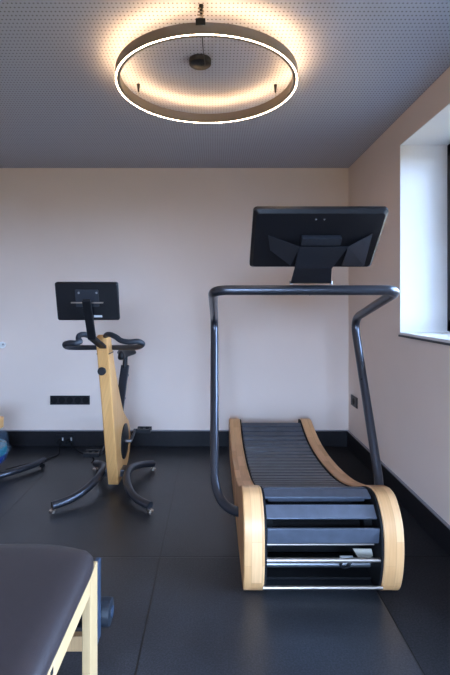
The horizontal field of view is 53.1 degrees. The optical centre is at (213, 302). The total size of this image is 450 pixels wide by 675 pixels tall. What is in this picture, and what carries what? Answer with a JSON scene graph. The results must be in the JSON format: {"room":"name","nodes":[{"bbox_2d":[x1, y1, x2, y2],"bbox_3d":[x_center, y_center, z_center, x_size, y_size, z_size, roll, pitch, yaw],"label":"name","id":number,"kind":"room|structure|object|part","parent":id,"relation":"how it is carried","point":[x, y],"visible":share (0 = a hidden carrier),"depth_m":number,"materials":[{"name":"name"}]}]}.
{"room":"home gym","nodes":[
{"label":"home gym","id":0,"kind":"room"},
{"bbox_2d":[0,168,348,429],"bbox_3d":[-0.589,0.036,4.190,4.623,2.527,0.200,0,0,0],"label":"wall","id":1,"kind":"structure","parent":0,"point":[167,237],"depth_m":4.09,"materials":[{"name":"paint"}]},
{"bbox_2d":[0,342,5,347],"bbox_3d":[-1.909,0.382,4.079,0.088,0.060,0.033,0,0,24],"label":"wall hook","id":2,"kind":"object","parent":1,"relation":"attached to","point":[2,344],"visible":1,"depth_m":4.08,"materials":[{"name":"white plastic"}]},
{"bbox_2d":[56,435,73,446],"bbox_3d":[-1.345,1.243,4.047,0.164,0.104,0.050,0,0,0],"label":"wall socket","id":3,"kind":"object","parent":1,"relation":"attached to","point":[65,439],"visible":0.99,"depth_m":4.05,"materials":[{"name":"black plastic"}]},
{"bbox_2d":[50,396,89,404],"bbox_3d":[-1.306,0.882,4.084,0.359,0.082,0.011,0,0,0],"label":"strip","id":4,"kind":"object","parent":1,"relation":"attached to","point":[54,400],"visible":1,"depth_m":4.08,"materials":[{"name":"black plastic"}]},
{"bbox_2d":[51,397,56,402],"bbox_3d":[-1.450,0.882,4.080,0.058,0.058,0.002,0,0,0],"label":"socket","id":5,"kind":"object","parent":4,"relation":"attached to","point":[53,399],"depth_m":4.08,"materials":[{"name":"black plastic"}]},
{"bbox_2d":[59,397,64,402],"bbox_3d":[-1.378,0.882,4.080,0.058,0.058,0.002,0,0,0],"label":"socket","id":6,"kind":"object","parent":4,"relation":"attached to","point":[61,399],"depth_m":4.08,"materials":[{"name":"black plastic"}]},
{"bbox_2d":[67,397,72,402],"bbox_3d":[-1.306,0.882,4.080,0.058,0.058,0.002,0,0,0],"label":"socket","id":7,"kind":"object","parent":4,"relation":"attached to","point":[69,399],"depth_m":4.08,"materials":[{"name":"black plastic"}]},
{"bbox_2d":[75,397,80,402],"bbox_3d":[-1.235,0.882,4.080,0.058,0.058,0.002,0,0,0],"label":"socket","id":8,"kind":"object","parent":4,"relation":"attached to","point":[77,399],"depth_m":4.08,"materials":[{"name":"black plastic"}]},
{"bbox_2d":[83,397,88,402],"bbox_3d":[-1.163,0.882,4.080,0.058,0.058,0.002,0,0,0],"label":"socket","id":9,"kind":"object","parent":4,"relation":"attached to","point":[85,399],"depth_m":4.08,"materials":[{"name":"black plastic"}]},
{"bbox_2d":[0,431,346,446],"bbox_3d":[-0.739,1.230,4.081,3.923,0.140,0.018,0,0,0],"label":"baseboard","id":10,"kind":"structure","parent":1,"relation":"attached to","point":[13,438],"depth_m":4.07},
{"bbox_2d":[0,430,346,430],"bbox_3d":[-0.739,1.157,4.081,3.883,0.006,0.018,0,0,0],"label":"trim","id":11,"kind":"structure","parent":1,"relation":"attached to","point":[0,430],"depth_m":4.07,"materials":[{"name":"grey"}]},
{"bbox_2d":[0,0,449,167],"bbox_3d":[-0.589,-1.277,1.045,4.623,0.100,6.490,0,0,0],"label":"ceiling","id":12,"kind":"structure","parent":0,"point":[362,64],"depth_m":2.48,"materials":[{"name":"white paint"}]},
{"bbox_2d":[115,4,297,122],"bbox_3d":[-0.037,-1.164,2.297,0.914,0.125,0.920,0,0,0],"label":"pendant lamp","id":13,"kind":"object","parent":12,"relation":"hanging from","point":[200,28],"visible":1,"depth_m":2.06,"materials":[{"name":"brown metal"}]},
{"bbox_2d":[0,447,449,674],"bbox_3d":[-0.589,1.350,1.045,4.623,0.100,6.490,0,0,0],"label":"floor","id":14,"kind":"structure","parent":0,"point":[171,573],"depth_m":2.09,"materials":[{"name":"rubber"}]},
{"bbox_2d":[0,416,45,478],"bbox_3d":[-1.731,1.097,3.420,0.784,0.454,0.556,0,0,0],"label":"trainer","id":15,"kind":"object","parent":14,"relation":"on","point":[3,444],"visible":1,"depth_m":3.42,"materials":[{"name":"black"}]},
{"bbox_3d":[-1.746,0.912,3.420,0.258,0.084,0.090,0,0,0],"label":"wooden post","id":16,"kind":"part","parent":15,"relation":"part of","materials":[{"name":"brown wood"}]},
{"bbox_3d":[-1.615,1.277,3.346,0.734,0.094,0.172,0,0,-34],"label":"leg","id":17,"kind":"part","parent":15,"relation":"part of","materials":[{"name":"grey metal"}]},
{"bbox_2d":[6,441,60,469],"bbox_3d":[-1.441,1.266,3.740,0.130,0.068,0.588,0,0,25],"label":"power cable","id":18,"kind":"object","parent":14,"relation":"on","point":[60,441],"visible":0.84,"depth_m":3.74,"materials":[{"name":"black plastic"}]},
{"bbox_2d":[0,544,113,674],"bbox_3d":[-0.669,1.065,1.021,0.598,0.470,1.342,0,0,0],"label":"bench","id":19,"kind":"object","parent":14,"relation":"on","point":[48,592],"visible":1,"depth_m":1.32,"materials":[{"name":"leather"}]},
{"bbox_3d":[-0.415,0.919,0.960,0.026,0.061,1.180,0,0,0],"label":"rail","id":20,"kind":"part","parent":19,"relation":"part of","materials":[{"name":"brown wood"}]},
{"bbox_3d":[-0.415,1.095,1.506,0.027,0.410,0.092,0,0,0],"label":"leg","id":21,"kind":"part","parent":19,"relation":"part of","materials":[{"name":"brown wood"}]},
{"bbox_3d":[-0.412,1.044,1.579,0.020,0.281,0.051,0,0,0],"label":"plate","id":22,"kind":"part","parent":19,"relation":"part of","materials":[{"name":"blue paint"}]},
{"bbox_2d":[49,282,155,512],"bbox_3d":[-0.703,0.590,3.075,0.652,1.420,1.231,0,0,0],"label":"exercise bike","id":23,"kind":"object","parent":14,"relation":"on","point":[89,302],"visible":1,"depth_m":2.88,"materials":[{"name":"brown wood"}]},
{"bbox_3d":[-0.878,1.231,3.155,0.216,0.113,0.771,0,0,6],"label":"leg","id":24,"kind":"part","parent":23,"relation":"part of","materials":[{"name":"grey metal"}]},
{"bbox_3d":[-0.719,-0.026,2.550,0.131,0.098,0.029,0,0,-3],"label":"mounting plate","id":25,"kind":"part","parent":23,"relation":"part of","materials":[{"name":"grey"}]},
{"bbox_3d":[-0.707,0.133,2.649,0.066,0.308,0.380,0,0,0],"label":"screen arm","id":26,"kind":"part","parent":23,"relation":"part of","materials":[{"name":"black plastic"}]},
{"bbox_3d":[-0.714,0.434,2.868,0.052,0.052,0.034,0,0,0],"label":"resistance knob","id":27,"kind":"part","parent":23,"relation":"part of","materials":[{"name":"black plastic"}]},
{"bbox_3d":[-0.707,0.671,3.454,0.064,0.374,0.177,0,0,9],"label":"saddle post","id":28,"kind":"part","parent":23,"relation":"part of","materials":[{"name":"grey metal"}]},
{"bbox_3d":[-0.527,1.231,3.155,0.216,0.113,0.771,0,0,-6],"label":"leg","id":29,"kind":"part","parent":23,"relation":"part of","materials":[{"name":"grey metal"}]},
{"bbox_2d":[208,206,403,589],"bbox_3d":[0.480,0.433,2.943,1.022,1.734,1.974,0,0,0],"label":"treadmill","id":30,"kind":"object","parent":14,"relation":"on","point":[289,494],"visible":1,"depth_m":2.13,"materials":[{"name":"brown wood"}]},
{"bbox_3d":[0.176,1.085,2.943,0.092,0.429,1.974,0,0,0],"label":"panel","id":31,"kind":"part","parent":30,"relation":"part of","materials":[{"name":"brown wood"}]},
{"bbox_3d":[0.482,1.228,2.120,0.530,0.030,0.030,0,0,0],"label":"cross rod","id":32,"kind":"part","parent":30,"relation":"part of","materials":[{"name":"grey metal"}]},
{"bbox_3d":[0.482,1.105,2.060,0.530,0.010,0.010,0,0,0],"label":"cross rod","id":33,"kind":"part","parent":30,"relation":"part of","materials":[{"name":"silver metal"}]},
{"bbox_3d":[0.482,1.262,1.995,0.530,0.017,0.017,0,0,0],"label":"cross rod","id":34,"kind":"part","parent":30,"relation":"part of","materials":[{"name":"silver metal"}]},
{"bbox_3d":[0.482,1.134,1.985,0.530,0.021,0.021,0,0,0],"label":"cross rod","id":35,"kind":"part","parent":30,"relation":"part of","materials":[{"name":"silver metal"}]},
{"bbox_3d":[0.786,1.085,2.943,0.088,0.429,1.974,0,0,0],"label":"panel","id":36,"kind":"part","parent":30,"relation":"part of","materials":[{"name":"brown wood"}]},
{"bbox_3d":[0.675,1.140,2.042,0.091,0.050,0.005,0,0,0],"label":"mounting plate","id":37,"kind":"part","parent":30,"relation":"part of","materials":[{"name":"silver metal"}]},
{"bbox_2d":[349,67,449,524],"bbox_3d":[1.433,0.036,1.045,0.420,2.527,6.090,0,0,0],"label":"wall","id":38,"kind":"structure","parent":0,"point":[408,379],"depth_m":3.00,"materials":[{"name":"paint"}]},
{"bbox_2d":[351,394,357,408],"bbox_3d":[1.216,0.854,3.905,0.012,0.090,0.160,0,0,0],"label":"wall socket","id":39,"kind":"object","parent":38,"relation":"attached to","point":[354,400],"visible":1,"depth_m":3.88,"materials":[{"name":"black plastic"}]},
{"bbox_2d":[347,430,449,556],"bbox_3d":[1.214,1.230,1.036,0.018,0.140,6.072,0,0,0],"label":"baseboard","id":40,"kind":"structure","parent":38,"relation":"attached to","point":[427,520],"depth_m":2.76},
{"bbox_2d":[398,103,449,345],"bbox_3d":[1.421,-0.409,2.454,0.417,1.259,1.012,0,0,0],"label":"window","id":41,"kind":"structure","parent":38,"relation":"in","point":[425,155],"depth_m":2.95,"materials":[{"name":"glass"},{"name":"metal"}]},
{"bbox_3d":[1.425,0.201,2.454,0.410,0.018,1.000,0,0,0],"label":"sill","id":42,"kind":"part","parent":41,"relation":"part of","materials":[{"name":"white paint"}]},
{"bbox_3d":[1.560,-0.425,2.454,0.060,1.219,1.000,0,0,0],"label":"frame","id":43,"kind":"part","parent":41,"relation":"part of","materials":[{"name":"black"}]}
]}

